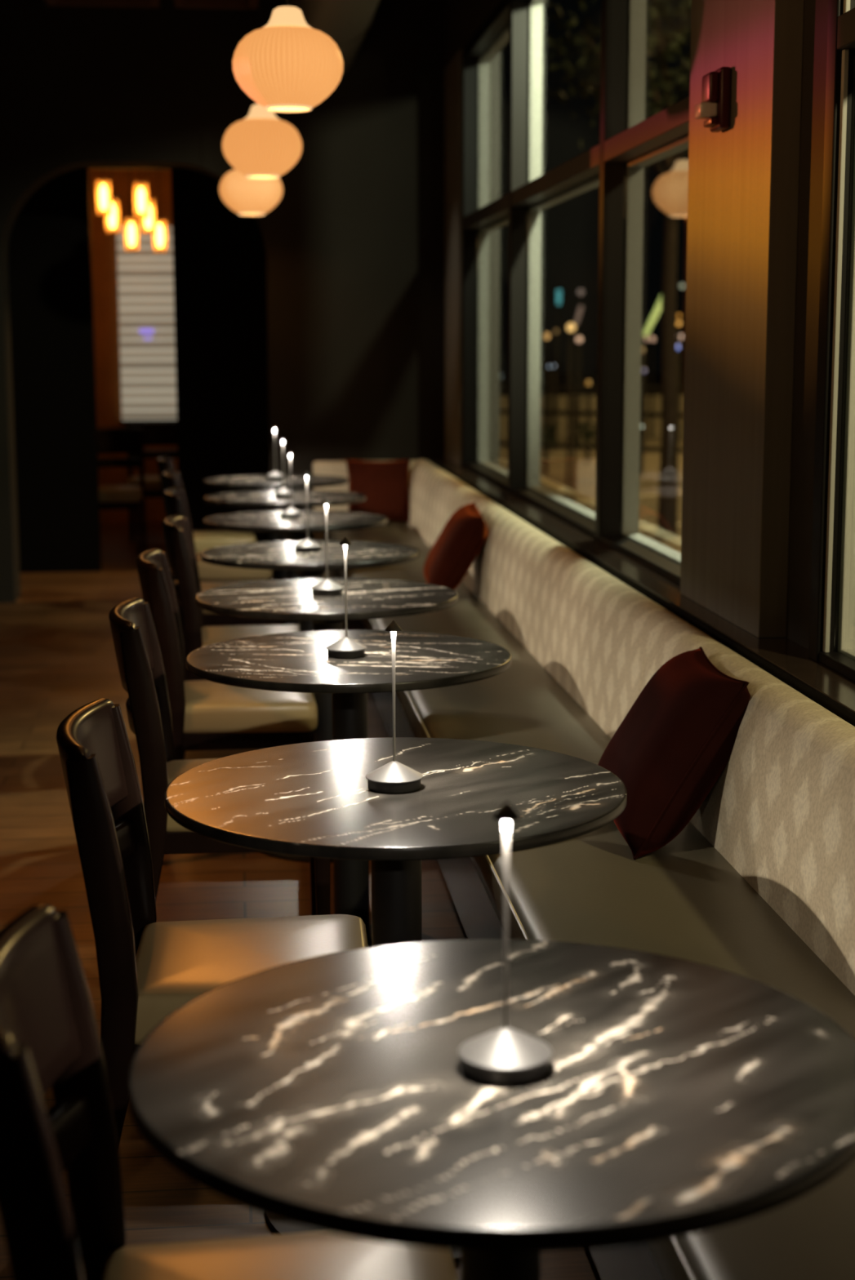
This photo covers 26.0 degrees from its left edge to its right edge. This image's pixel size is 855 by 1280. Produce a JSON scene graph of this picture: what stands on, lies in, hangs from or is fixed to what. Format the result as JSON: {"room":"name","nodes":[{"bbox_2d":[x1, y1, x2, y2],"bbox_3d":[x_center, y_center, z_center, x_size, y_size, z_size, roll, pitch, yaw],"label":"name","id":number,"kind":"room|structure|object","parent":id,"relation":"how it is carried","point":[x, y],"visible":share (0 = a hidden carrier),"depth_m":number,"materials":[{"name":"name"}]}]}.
{"room":"restaurant dining room","nodes":[
{"label":"restaurant dining room","id":0,"kind":"room"},
{"bbox_2d":[88,168,177,523],"bbox_3d":[-2.209,-2.591,14.880,3.900,3.300,0.100,-1,9,-6],"label":"wall","id":1,"kind":"structure","parent":0,"point":[104,237],"depth_m":14.77,"materials":[{"name":"paint"}]},
{"bbox_2d":[116,226,177,423],"bbox_3d":[-2.234,-2.510,14.803,0.470,1.552,0.071,-1,9,-6],"label":"window blind","id":2,"kind":"object","parent":1,"relation":"attached to","point":[145,276],"visible":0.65,"depth_m":14.79,"materials":[{"name":"grey"}]},
{"bbox_2d":[8,166,269,573],"bbox_3d":[-2.231,-2.077,11.713,4.600,3.300,0.120,-1,9,-6],"label":"wall","id":3,"kind":"structure","parent":0,"point":[220,262],"depth_m":11.74,"materials":[{"name":"black paint"}]},
{"bbox_2d":[0,0,444,603],"bbox_3d":[-2.071,-1.869,10.429,4.650,3.300,0.300,-1,9,-6],"label":"wall","id":4,"kind":"structure","parent":0,"point":[353,238],"depth_m":10.32,"materials":[{"name":"black paint"}]},
{"bbox_2d":[0,522,600,1279],"bbox_3d":[-1.738,0.358,7.311,4.600,0.100,17.800,-1,9,-6],"label":"floor","id":5,"kind":"structure","parent":0,"point":[58,657],"depth_m":5.33,"materials":[{"name":"brown wood"}]},
{"bbox_2d":[97,427,146,556],"bbox_3d":[-2.190,-1.031,12.896,0.430,0.863,0.504,-1,9,-6],"label":"dining chair","id":6,"kind":"object","parent":5,"relation":"on","point":[109,440],"visible":0.67,"depth_m":13.03,"materials":[{"name":"brown wood"}]},
{"bbox_2d":[125,422,177,542],"bbox_3d":[-2.028,-1.187,13.855,0.430,0.863,0.504,-1,9,-6],"label":"dining chair","id":7,"kind":"object","parent":5,"relation":"on","point":[155,433],"visible":0.48,"depth_m":13.99,"materials":[{"name":"brown wood"}]},
{"bbox_2d":[156,456,256,582],"bbox_3d":[-1.162,-0.527,9.772,0.504,0.863,0.430,-1,9,-7],"label":"dining chair","id":8,"kind":"object","parent":5,"relation":"on","point":[203,540],"visible":0.22,"depth_m":9.59,"materials":[{"name":"leather"}]},
{"bbox_2d":[56,697,368,1146],"bbox_3d":[-0.347,0.554,3.095,0.504,0.863,0.430,-1,9,-4],"label":"dining chair","id":9,"kind":"object","parent":5,"relation":"on","point":[148,969],"visible":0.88,"depth_m":3.01,"materials":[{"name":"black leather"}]},
{"bbox_2d":[161,470,271,625],"bbox_3d":[-0.987,-0.357,8.720,0.504,0.863,0.430,-1,9,-6],"label":"dining chair","id":10,"kind":"object","parent":5,"relation":"on","point":[171,478],"visible":0.24,"depth_m":8.53,"materials":[{"name":"brown wood"}]},
{"bbox_2d":[108,597,330,915],"bbox_3d":[-0.480,0.350,4.355,0.504,0.863,0.430,-1,9,-6],"label":"dining chair","id":11,"kind":"object","parent":5,"relation":"on","point":[135,641],"visible":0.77,"depth_m":4.15,"materials":[{"name":"brown wood"}]},
{"bbox_2d":[162,487,286,657],"bbox_3d":[-0.833,-0.189,7.683,0.504,0.863,0.430,-1,9,-6],"label":"dining chair","id":12,"kind":"object","parent":5,"relation":"on","point":[174,499],"visible":0.23,"depth_m":7.52,"materials":[{"name":"brown wood"}]},
{"bbox_2d":[135,548,317,759],"bbox_3d":[-0.584,0.180,5.405,0.504,0.863,0.430,-1,9,-7],"label":"dining chair","id":13,"kind":"object","parent":5,"relation":"on","point":[206,715],"visible":0.78,"depth_m":5.22,"materials":[{"name":"leather"}]},
{"bbox_2d":[0,903,457,1279],"bbox_3d":[-0.205,0.742,1.932,0.504,0.863,0.430,-1,9,-6],"label":"dining chair","id":14,"kind":"object","parent":5,"relation":"on","point":[49,1034],"visible":0.94,"depth_m":2.02,"materials":[{"name":"brown wood"}]},
{"bbox_2d":[161,515,300,759],"bbox_3d":[-0.659,0.010,6.450,0.504,0.863,0.430,-1,9,-6],"label":"dining chair","id":15,"kind":"object","parent":5,"relation":"on","point":[180,552],"visible":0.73,"depth_m":6.23,"materials":[{"name":"brown wood"}]},
{"bbox_2d":[204,474,347,580],"bbox_3d":[-0.800,-0.485,9.869,0.760,0.740,0.760,3,10,20],"label":"cafe table","id":16,"kind":"object","parent":5,"relation":"on","point":[260,482],"visible":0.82,"depth_m":9.68,"materials":[{"name":"black stone"}]},
{"bbox_2d":[266,426,283,479],"bbox_3d":[-0.806,-0.991,9.807,0.095,0.279,0.095,-3,10,-16],"label":"table lamp","id":17,"kind":"object","parent":16,"relation":"on","point":[275,475],"visible":0.99,"depth_m":9.80,"materials":[{"name":"silver metal"}]},
{"bbox_2d":[204,489,365,624],"bbox_3d":[-0.670,-0.314,8.810,0.760,0.740,0.760,-6,11,-31],"label":"cafe table","id":18,"kind":"object","parent":5,"relation":"on","point":[257,499],"visible":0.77,"depth_m":8.64,"materials":[{"name":"black stone"}]},
{"bbox_2d":[273,436,293,497],"bbox_3d":[-0.677,-0.814,8.709,0.095,0.279,0.095,4,10,23],"label":"table lamp","id":19,"kind":"object","parent":18,"relation":"on","point":[283,491],"visible":0.98,"depth_m":8.70,"materials":[{"name":"silver metal"}]},
{"bbox_2d":[203,510,387,624],"bbox_3d":[-0.543,-0.138,7.722,0.760,0.740,0.760,7,12,39],"label":"cafe table","id":20,"kind":"object","parent":5,"relation":"on","point":[292,529],"visible":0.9,"depth_m":7.57,"materials":[{"name":"black stone"}]},
{"bbox_2d":[280,449,302,518],"bbox_3d":[-0.566,-0.647,7.678,0.095,0.279,0.095,-5,10,-26],"label":"table lamp","id":21,"kind":"object","parent":20,"relation":"on","point":[290,513],"visible":1,"depth_m":7.67,"materials":[{"name":"silver metal"}]},
{"bbox_2d":[200,539,418,696],"bbox_3d":[-0.408,0.056,6.525,0.760,0.740,0.760,3,10,19],"label":"cafe table","id":22,"kind":"object","parent":5,"relation":"on","point":[281,555],"visible":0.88,"depth_m":6.37,"materials":[{"name":"black stone"}]},
{"bbox_2d":[293,471,320,552],"bbox_3d":[-0.419,-0.449,6.457,0.095,0.279,0.095,2,9,14],"label":"table lamp","id":23,"kind":"object","parent":22,"relation":"on","point":[307,545],"visible":1,"depth_m":6.45,"materials":[{"name":"silver metal"}]},
{"bbox_2d":[195,577,457,862],"bbox_3d":[-0.290,0.233,5.436,0.760,0.740,0.760,-2,9,-11],"label":"cafe table","id":24,"kind":"object","parent":5,"relation":"on","point":[287,599],"visible":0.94,"depth_m":5.30,"materials":[{"name":"black stone"}]},
{"bbox_2d":[311,497,343,595],"bbox_3d":[-0.291,-0.271,5.359,0.095,0.279,0.095,-7,11,-36],"label":"table lamp","id":25,"kind":"object","parent":24,"relation":"on","point":[326,587],"visible":1,"depth_m":5.35,"materials":[{"name":"silver metal"}]},
{"bbox_2d":[186,630,511,946],"bbox_3d":[-0.182,0.400,4.404,0.760,0.740,0.760,-8,12,-41],"label":"cafe table","id":26,"kind":"object","parent":5,"relation":"on","point":[292,661],"visible":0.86,"depth_m":4.31,"materials":[{"name":"black stone"}]},
{"bbox_2d":[325,537,366,658],"bbox_3d":[-0.190,-0.101,4.310,0.095,0.279,0.095,0,9,4],"label":"table lamp","id":27,"kind":"object","parent":26,"relation":"on","point":[345,647],"visible":1,"depth_m":4.30,"materials":[{"name":"silver metal"}]},
{"bbox_2d":[164,737,626,1262],"bbox_3d":[-0.051,0.607,3.128,0.760,0.740,0.760,7,12,39],"label":"cafe table","id":28,"kind":"object","parent":5,"relation":"on","point":[315,799],"visible":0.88,"depth_m":3.01,"materials":[{"name":"black stone"}]},
{"bbox_2d":[365,620,422,793],"bbox_3d":[-0.055,0.105,3.036,0.095,0.279,0.095,9,13,43],"label":"table lamp","id":29,"kind":"object","parent":28,"relation":"on","point":[393,777],"visible":1,"depth_m":3.03,"materials":[{"name":"silver metal"}]},
{"bbox_2d":[127,938,854,1279],"bbox_3d":[0.077,0.794,1.970,0.760,0.740,0.760,7,12,39],"label":"cafe table","id":30,"kind":"object","parent":5,"relation":"on","point":[331,1092],"visible":0.86,"depth_m":1.81,"materials":[{"name":"black stone"}]},
{"bbox_2d":[457,800,552,1085],"bbox_3d":[0.079,0.296,1.854,0.095,0.279,0.095,-1,9,-6],"label":"table lamp","id":31,"kind":"object","parent":30,"relation":"on","point":[505,1055],"visible":1,"depth_m":1.84,"materials":[{"name":"silver metal"}]},
{"bbox_2d":[312,458,854,1279],"bbox_3d":[0.253,0.248,5.146,0.670,0.800,11.175,-1,9,-6],"label":"banquette","id":32,"kind":"object","parent":5,"relation":"on","point":[758,884],"visible":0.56,"depth_m":3.58,"materials":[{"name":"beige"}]},
{"bbox_2d":[323,520,431,577],"bbox_3d":[-0.248,-0.472,9.583,0.486,0.112,1.978,-1,9,-6],"label":"seat cushion","id":33,"kind":"object","parent":32,"relation":"on","point":[410,534],"depth_m":9.71,"materials":[{"name":"beige leather"}]},
{"bbox_2d":[345,458,410,522],"bbox_3d":[-0.271,-0.836,10.367,0.377,0.348,0.177,0,9,1],"label":"cushion","id":34,"kind":"object","parent":32,"relation":"on","point":[384,485],"visible":0.84,"depth_m":10.31,"materials":[{"name":"red fabric"}]},
{"bbox_2d":[343,560,510,631],"bbox_3d":[-0.040,-0.148,7.584,0.486,0.112,2.088,-1,9,-6],"label":"seat cushion","id":35,"kind":"object","parent":32,"relation":"on","point":[473,611],"depth_m":6.97,"materials":[{"name":"beige leather"}]},
{"bbox_2d":[406,458,470,548],"bbox_3d":[0.047,-0.674,9.581,0.145,0.400,1.978,-1,9,-6],"label":"cushion","id":36,"kind":"object","parent":32,"relation":"on","point":[432,489],"depth_m":9.47,"materials":[{"name":"beige fabric"}]},
{"bbox_2d":[423,501,486,590],"bbox_3d":[0.109,-0.357,7.397,0.251,0.354,0.424,-1,9,-6],"label":"cushion","id":37,"kind":"object","parent":32,"relation":"on","point":[456,547],"visible":0.87,"depth_m":7.23,"materials":[{"name":"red fabric"}]},
{"bbox_2d":[446,485,546,631],"bbox_3d":[0.256,-0.350,7.582,0.145,0.400,2.088,-1,9,-6],"label":"cushion","id":38,"kind":"object","parent":32,"relation":"on","point":[488,581],"depth_m":7.07,"materials":[{"name":"beige fabric"}]},
{"bbox_2d":[395,630,610,762],"bbox_3d":[0.174,0.184,5.532,0.486,0.112,2.088,-1,9,-6],"label":"seat cushion","id":39,"kind":"object","parent":32,"relation":"on","point":[529,704],"depth_m":5.17,"materials":[{"name":"beige leather"}]},
{"bbox_2d":[510,532,688,738],"bbox_3d":[0.470,-0.018,5.530,0.145,0.400,2.088,-1,9,-6],"label":"cushion","id":40,"kind":"object","parent":32,"relation":"on","point":[591,634],"depth_m":5.28,"materials":[{"name":"beige fabric"}]},
{"bbox_2d":[470,762,854,1037],"bbox_3d":[0.389,0.517,3.480,0.486,0.112,2.088,-1,9,-6],"label":"seat cushion","id":41,"kind":"object","parent":32,"relation":"on","point":[691,898],"depth_m":3.35,"materials":[{"name":"beige leather"}]},
{"bbox_2d":[597,646,750,859],"bbox_3d":[0.501,0.224,3.836,0.284,0.352,0.425,-1,9,-6],"label":"cushion","id":42,"kind":"object","parent":32,"relation":"on","point":[677,738],"visible":0.85,"depth_m":3.66,"materials":[{"name":"red fabric"}]},
{"bbox_2d":[640,620,854,995],"bbox_3d":[0.684,0.315,3.478,0.145,0.400,2.088,-1,9,-6],"label":"cushion","id":43,"kind":"object","parent":32,"relation":"on","point":[779,817],"depth_m":3.34,"materials":[{"name":"fabric"}]},
{"bbox_2d":[645,1159,854,1279],"bbox_3d":[0.642,0.909,1.054,0.486,0.112,2.848,-1,9,-6],"label":"seat cushion","id":44,"kind":"object","parent":32,"relation":"on","point":[811,1236],"depth_m":2.11,"materials":[{"name":"beige leather"}]},
{"bbox_2d":[257,0,447,3],"bbox_3d":[-1.723,-2.999,6.769,4.650,0.100,17.800,-1,9,-6],"label":"ceiling","id":45,"kind":"structure","parent":0,"point":[380,1],"depth_m":10.16,"materials":[{"name":"black"}]},
{"bbox_2d":[44,0,159,8],"bbox_3d":[-1.635,-3.272,9.025,0.590,0.076,1.700,-1,9,-6],"label":"trim","id":46,"kind":"structure","parent":45,"relation":"attached to","point":[103,3],"depth_m":9.81,"materials":[{"name":"brown wood"}]},
{"bbox_2d":[95,168,111,210],"bbox_3d":[-2.189,-3.367,12.465,0.100,0.995,0.100,-1,9,-6],"label":"pendant","id":47,"kind":"object","parent":45,"relation":"hanging from","point":[103,192],"visible":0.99,"depth_m":12.50,"materials":[{"name":"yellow glass"}]},
{"bbox_2d":[95,177,111,184],"bbox_3d":[-2.188,-3.099,12.509,0.100,0.047,0.100,-1,9,-6],"label":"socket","id":48,"kind":"object","parent":47,"relation":"attached to","point":[103,180],"depth_m":12.49,"materials":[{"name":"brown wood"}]},
{"bbox_2d":[106,169,119,228],"bbox_3d":[-2.184,-3.365,12.772,0.100,1.098,0.100,-1,9,-6],"label":"pendant","id":49,"kind":"object","parent":45,"relation":"hanging from","point":[112,210],"visible":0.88,"depth_m":12.82,"materials":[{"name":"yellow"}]},
{"bbox_2d":[106,196,119,203],"bbox_3d":[-2.183,-3.046,12.823,0.100,0.047,0.100,-1,9,-6],"label":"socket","id":50,"kind":"object","parent":49,"relation":"attached to","point":[111,198],"depth_m":12.81,"materials":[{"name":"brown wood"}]},
{"bbox_2d":[124,169,137,246],"bbox_3d":[-2.165,-3.435,13.475,0.100,1.185,0.100,-1,9,-6],"label":"pendant","id":51,"kind":"object","parent":45,"relation":"hanging from","point":[131,228],"visible":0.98,"depth_m":13.53,"materials":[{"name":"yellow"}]},
{"bbox_2d":[124,215,137,222],"bbox_3d":[-2.164,-3.073,13.534,0.100,0.047,0.100,-1,9,-6],"label":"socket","id":52,"kind":"object","parent":51,"relation":"attached to","point":[131,218],"depth_m":13.52,"materials":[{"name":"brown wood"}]},
{"bbox_2d":[133,169,148,213],"bbox_3d":[-1.939,-3.363,12.492,0.100,1.012,0.100,-1,9,-6],"label":"pendant","id":53,"kind":"object","parent":45,"relation":"hanging from","point":[141,203],"visible":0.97,"depth_m":12.53,"materials":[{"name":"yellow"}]},
{"bbox_2d":[133,180,148,186],"bbox_3d":[-1.938,-3.087,12.537,0.100,0.047,0.100,-1,9,-6],"label":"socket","id":54,"kind":"object","parent":53,"relation":"attached to","point":[140,183],"depth_m":12.52,"materials":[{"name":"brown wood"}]},
{"bbox_2d":[144,169,155,229],"bbox_3d":[-1.938,-3.368,12.797,0.100,1.101,0.100,-1,9,-6],"label":"pendant","id":55,"kind":"object","parent":45,"relation":"hanging from","point":[148,211],"visible":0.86,"depth_m":12.85,"materials":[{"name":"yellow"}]},
{"bbox_2d":[144,196,155,204],"bbox_3d":[-1.937,-3.048,12.849,0.100,0.047,0.100,-1,9,-6],"label":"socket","id":56,"kind":"object","parent":55,"relation":"attached to","point":[148,201],"depth_m":12.83,"materials":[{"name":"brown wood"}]},
{"bbox_2d":[152,169,166,247],"bbox_3d":[-1.961,-3.435,13.497,0.100,1.193,0.100,-1,9,-6],"label":"pendant","id":57,"kind":"object","parent":45,"relation":"hanging from","point":[159,228],"visible":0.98,"depth_m":13.55,"materials":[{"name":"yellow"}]},
{"bbox_2d":[152,217,166,223],"bbox_3d":[-1.960,-3.069,13.556,0.100,0.047,0.100,-1,9,-6],"label":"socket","id":58,"kind":"object","parent":57,"relation":"attached to","point":[158,219],"depth_m":13.54,"materials":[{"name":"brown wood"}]},
{"bbox_2d":[173,0,257,8],"bbox_3d":[-1.043,-3.283,9.085,0.440,0.076,1.700,-1,9,-6],"label":"trim","id":59,"kind":"structure","parent":45,"relation":"attached to","point":[211,4],"depth_m":9.87,"materials":[{"name":"brown wood"}]},
{"bbox_2d":[219,0,282,215],"bbox_3d":[-0.934,-2.829,9.730,0.334,1.164,0.334,-1,9,-6],"label":"pendant lamp","id":60,"kind":"object","parent":45,"relation":"hanging from","point":[245,196],"visible":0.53,"depth_m":9.69,"materials":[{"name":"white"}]},
{"bbox_2d":[222,0,302,178],"bbox_3d":[-0.693,-2.515,7.688,0.334,1.164,0.334,-1,9,-6],"label":"pendant lamp","id":61,"kind":"object","parent":45,"relation":"hanging from","point":[260,145],"visible":0.95,"depth_m":7.65,"materials":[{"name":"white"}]},
{"bbox_2d":[232,0,342,112],"bbox_3d":[-0.423,-2.183,5.529,0.334,1.164,0.334,-1,9,-6],"label":"pendant lamp","id":62,"kind":"object","parent":45,"relation":"hanging from","point":[286,64],"visible":1,"depth_m":5.49,"materials":[{"name":"beige"}]},
{"bbox_2d":[288,0,379,76],"bbox_3d":[-0.305,-2.818,7.445,0.416,0.416,5.580,-1,9,-6],"label":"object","id":63,"kind":"structure","parent":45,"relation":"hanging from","point":[346,22],"depth_m":8.34,"materials":[{"name":"grey metal"}]},
{"bbox_2d":[444,48,500,466],"bbox_3d":[0.239,-2.053,10.115,0.210,2.150,0.729,-1,9,-6],"label":"wall","id":64,"kind":"structure","parent":0,"point":[453,71],"depth_m":9.93,"materials":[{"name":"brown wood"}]},
{"bbox_2d":[444,0,827,649],"bbox_3d":[0.801,-0.942,4.667,0.350,3.300,12.500,-1,9,-6],"label":"wall","id":65,"kind":"structure","parent":0,"point":[463,18],"depth_m":4.02,"materials":[{"name":"grey paint"}]},
{"bbox_2d":[462,0,689,585],"bbox_3d":[0.506,-1.591,7.265,0.130,2.150,5.070,-1,9,-6],"label":"window","id":66,"kind":"structure","parent":65,"relation":"in","point":[629,142],"depth_m":7.66,"materials":[{"name":"brown metal"}]},
{"bbox_2d":[428,457,854,726],"bbox_3d":[0.637,-0.026,4.645,0.006,0.099,12.200,-1,9,-6],"label":"trim","id":67,"kind":"structure","parent":65,"relation":"attached to","point":[812,694],"depth_m":4.51,"materials":[{"name":"black wood"}]},
{"bbox_2d":[431,457,854,712],"bbox_3d":[0.757,-0.066,4.651,0.235,0.025,12.200,-1,9,-6],"label":"window sill","id":68,"kind":"structure","parent":65,"relation":"attached to","point":[785,654],"depth_m":4.73,"materials":[{"name":"brown wood"}]},
{"bbox_2d":[808,0,854,681],"bbox_3d":[1.089,-0.685,1.673,0.130,2.150,4.280,-1,9,-6],"label":"window","id":69,"kind":"structure","parent":65,"relation":"in","point":[831,640],"depth_m":3.79,"materials":[{"name":"brown metal"}]},
{"bbox_2d":[680,0,804,638],"bbox_3d":[0.738,-1.298,4.363,0.065,2.500,0.750,-1,9,-6],"label":"wall pillar","id":70,"kind":"structure","parent":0,"point":[744,176],"depth_m":4.26,"materials":[{"name":"brown paint"}]},
{"bbox_2d":[693,66,730,132],"bbox_3d":[0.670,-1.274,4.370,0.069,0.140,0.100,-1,9,-6],"label":"fire alarm","id":71,"kind":"object","parent":70,"relation":"attached to","point":[714,105],"visible":1,"depth_m":4.33,"materials":[{"name":"red plastic"}]},
{"label":"outside","id":72,"kind":"structure","parent":0,"visible":0},
{"bbox_2d":[497,372,684,553],"bbox_3d":[26.340,-5.571,44.618,58.400,0.200,96.000,-1,9,-6],"label":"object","id":73,"kind":"structure","parent":72,"point":[554,482],"depth_m":22.75,"materials":[{"name":"concrete"}]},
{"bbox_2d":[543,333,549,384],"bbox_3d":[1.932,-4.116,30.087,0.088,1.717,0.088,-1,9,-6],"label":"street lantern","id":74,"kind":"object","parent":73,"relation":"on","point":[546,335],"visible":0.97,"depth_m":29.99,"materials":[{"name":"grey metal"}]},
{"bbox_2d":[546,364,550,450],"bbox_3d":[1.774,-3.398,27.131,0.055,1.246,0.055,3,10,16],"label":"street lantern","id":75,"kind":"object","parent":73,"relation":"on","point":[548,368],"visible":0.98,"depth_m":27.08,"materials":[{"name":"grey metal"}]},
{"bbox_2d":[551,364,555,450],"bbox_3d":[1.847,-3.403,27.138,0.055,1.254,0.055,3,10,16],"label":"street lantern","id":76,"kind":"object","parent":73,"relation":"on","point":[553,368],"visible":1,"depth_m":27.11,"materials":[{"name":"grey metal"}]},
{"bbox_2d":[553,328,558,439],"bbox_3d":[2.082,-4.148,30.097,0.070,1.777,0.070,-1,9,-6],"label":"street lantern","id":77,"kind":"object","parent":73,"relation":"on","point":[555,331],"visible":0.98,"depth_m":30.03,"materials":[{"name":"grey metal"}]},
{"bbox_2d":[555,289,561,395],"bbox_3d":[2.261,-4.810,32.057,0.088,2.454,0.116,-1,9,-6],"label":"sign","id":78,"kind":"object","parent":73,"relation":"on","point":[558,292],"visible":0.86,"depth_m":31.99,"materials":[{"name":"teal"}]},
{"bbox_2d":[555,289,561,304],"bbox_3d":[2.259,-5.894,31.869,0.088,0.254,0.092,-1,9,-6],"label":"tube light","id":79,"kind":"object","parent":78,"relation":"attached to","point":[558,292],"depth_m":31.84,"materials":[{"name":"teal"}]},
{"bbox_2d":[539,341,595,502],"bbox_3d":[1.280,-1.953,17.130,0.699,1.600,0.532,-1,9,-6],"label":"young tree","id":80,"kind":"object","parent":73,"relation":"on","point":[586,434],"visible":0.8,"depth_m":17.12,"materials":[{"name":"green plant"}]},
{"bbox_2d":[566,323,574,443],"bbox_3d":[2.243,-4.034,29.114,0.136,1.864,0.136,-1,9,-6],"label":"street lantern","id":81,"kind":"object","parent":73,"relation":"on","point":[571,326],"visible":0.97,"depth_m":29.04,"materials":[{"name":"grey metal"}]},
{"bbox_2d":[573,305,582,395],"bbox_3d":[2.527,-4.513,31.107,0.159,2.171,0.094,2,9,12],"label":"street lantern","id":82,"kind":"object","parent":73,"relation":"on","point":[580,308],"visible":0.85,"depth_m":31.05,"materials":[{"name":"grey metal"}]},
{"bbox_2d":[573,305,582,325],"bbox_3d":[2.527,-5.422,30.956,0.153,0.328,0.079,-1,9,-6],"label":"tube light","id":83,"kind":"object","parent":82,"relation":"attached to","point":[580,308],"depth_m":30.93,"materials":[{"name":"pink"}]},
{"bbox_2d":[575,336,582,444],"bbox_3d":[2.293,-3.773,28.143,0.098,1.660,0.098,-1,9,-6],"label":"street lantern","id":84,"kind":"object","parent":73,"relation":"on","point":[578,339],"visible":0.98,"depth_m":28.09,"materials":[{"name":"grey metal"}]},
{"bbox_2d":[577,288,583,395],"bbox_3d":[2.639,-4.824,32.082,0.112,2.471,0.112,-1,9,-6],"label":"street lantern","id":85,"kind":"object","parent":73,"relation":"on","point":[580,291],"visible":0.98,"depth_m":31.97,"materials":[{"name":"grey metal"}]},
{"bbox_2d":[585,379,591,464],"bbox_3d":[2.093,-2.846,24.199,0.070,1.094,0.070,-1,9,-6],"label":"street lantern","id":86,"kind":"object","parent":73,"relation":"on","point":[588,382],"visible":0.51,"depth_m":24.17,"materials":[{"name":"grey metal"}]},
{"bbox_2d":[498,395,683,439],"bbox_3d":[6.957,-3.743,30.875,11.800,0.700,0.400,-1,9,-6],"label":"railing","id":87,"kind":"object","parent":73,"relation":"on","point":[562,401],"depth_m":30.22,"materials":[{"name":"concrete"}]},
{"bbox_2d":[498,384,684,475],"bbox_3d":[3.354,-2.332,21.053,6.901,1.080,0.060,6,11,32],"label":"metal railing","id":88,"kind":"object","parent":73,"relation":"on","point":[545,412],"visible":0.09,"depth_m":22.05,"materials":[{"name":"black metal"}]},
{"bbox_2d":[542,0,691,537],"bbox_3d":[1.974,-3.292,14.924,2.281,4.948,2.289,-1,9,-6],"label":"street tree","id":89,"kind":"object","parent":73,"relation":"on","point":[666,524],"visible":0.4,"depth_m":14.97,"materials":[{"name":"green plant"}]},
{"bbox_2d":[574,490,681,502],"bbox_3d":[2.236,-1.506,19.339,3.200,0.004,0.120,-9,13,-44],"label":"painted line","id":90,"kind":"object","parent":73,"relation":"on","point":[655,494],"visible":0.21,"depth_m":19.28,"materials":[{"name":"white paint"}]},
{"bbox_2d":[639,425,643,475],"bbox_3d":[2.572,-2.287,22.303,0.055,0.595,0.055,3,10,16],"label":"street lantern","id":91,"kind":"object","parent":73,"relation":"on","point":[641,453],"visible":0.98,"depth_m":22.29,"materials":[{"name":"grey metal"}]},
{"bbox_2d":[640,347,644,427],"bbox_3d":[3.137,-3.545,27.250,0.080,1.491,0.080,-1,9,-6],"label":"street lantern","id":92,"kind":"object","parent":73,"relation":"on","point":[642,348],"visible":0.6,"depth_m":27.18,"materials":[{"name":"grey metal"}]},
{"bbox_2d":[640,368,645,453],"bbox_3d":[3.058,-3.242,26.272,0.062,1.207,0.062,-1,9,-6],"label":"street lantern","id":93,"kind":"object","parent":73,"relation":"on","point":[643,370],"visible":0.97,"depth_m":26.24,"materials":[{"name":"grey metal"}]},
{"bbox_2d":[644,336,647,439],"bbox_3d":[3.546,-4.117,30.255,0.080,1.656,0.080,-1,9,-6],"label":"street lantern","id":94,"kind":"object","parent":73,"relation":"on","point":[646,338],"visible":0.48,"depth_m":30.18,"materials":[{"name":"grey metal"}]},
{"bbox_2d":[648,336,654,439],"bbox_3d":[3.663,-4.119,30.267,0.080,1.656,0.080,-1,9,-6],"label":"street lantern","id":95,"kind":"object","parent":73,"relation":"on","point":[652,338],"visible":0.99,"depth_m":30.26,"materials":[{"name":"grey metal"}]},
{"bbox_2d":[642,294,661,368],"bbox_3d":[3.445,-4.102,28.216,0.376,2.281,0.111,-1,9,-3],"label":"sign","id":96,"kind":"object","parent":73,"relation":"on","point":[657,308],"visible":0.63,"depth_m":28.06,"materials":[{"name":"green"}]},
{"bbox_2d":[642,294,661,337],"bbox_3d":[3.443,-4.915,28.078,0.375,0.632,0.108,-1,9,-6],"label":"tube light","id":97,"kind":"object","parent":96,"relation":"attached to","point":[657,308],"depth_m":28.05,"materials":[{"name":"green"}]},
{"bbox_2d":[638,523,680,530],"bbox_3d":[2.245,-1.024,16.363,3.200,0.004,0.120,-9,13,-44],"label":"painted line","id":98,"kind":"object","parent":73,"relation":"on","point":[677,524],"visible":0.02,"depth_m":16.03,"materials":[{"name":"white paint"}]},
{"bbox_2d":[675,344,679,386],"bbox_3d":[3.527,-3.415,26.293,0.076,1.539,0.076,-1,9,-6],"label":"street lantern","id":99,"kind":"object","parent":73,"relation":"on","point":[677,345],"visible":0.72,"depth_m":26.19,"materials":[{"name":"grey metal"}]},
{"bbox_2d":[675,320,680,447],"bbox_3d":[3.680,-3.743,27.274,0.072,1.872,0.072,-1,9,-6],"label":"street lantern","id":100,"kind":"object","parent":73,"relation":"on","point":[677,323],"visible":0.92,"depth_m":27.19,"materials":[{"name":"grey metal"}]},
{"bbox_2d":[678,333,682,441],"bbox_3d":[3.974,-3.984,29.303,0.094,1.696,0.094,-1,9,-6],"label":"street lantern","id":101,"kind":"object","parent":73,"relation":"on","point":[681,335],"visible":0.42,"depth_m":29.26,"materials":[{"name":"grey metal"}]},
{"bbox_2d":[679,283,684,395],"bbox_3d":[4.268,-4.723,31.250,0.082,2.530,0.082,-1,9,-6],"label":"street lantern","id":102,"kind":"object","parent":73,"relation":"on","point":[681,286],"visible":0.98,"depth_m":31.13,"materials":[{"name":"grey metal"}]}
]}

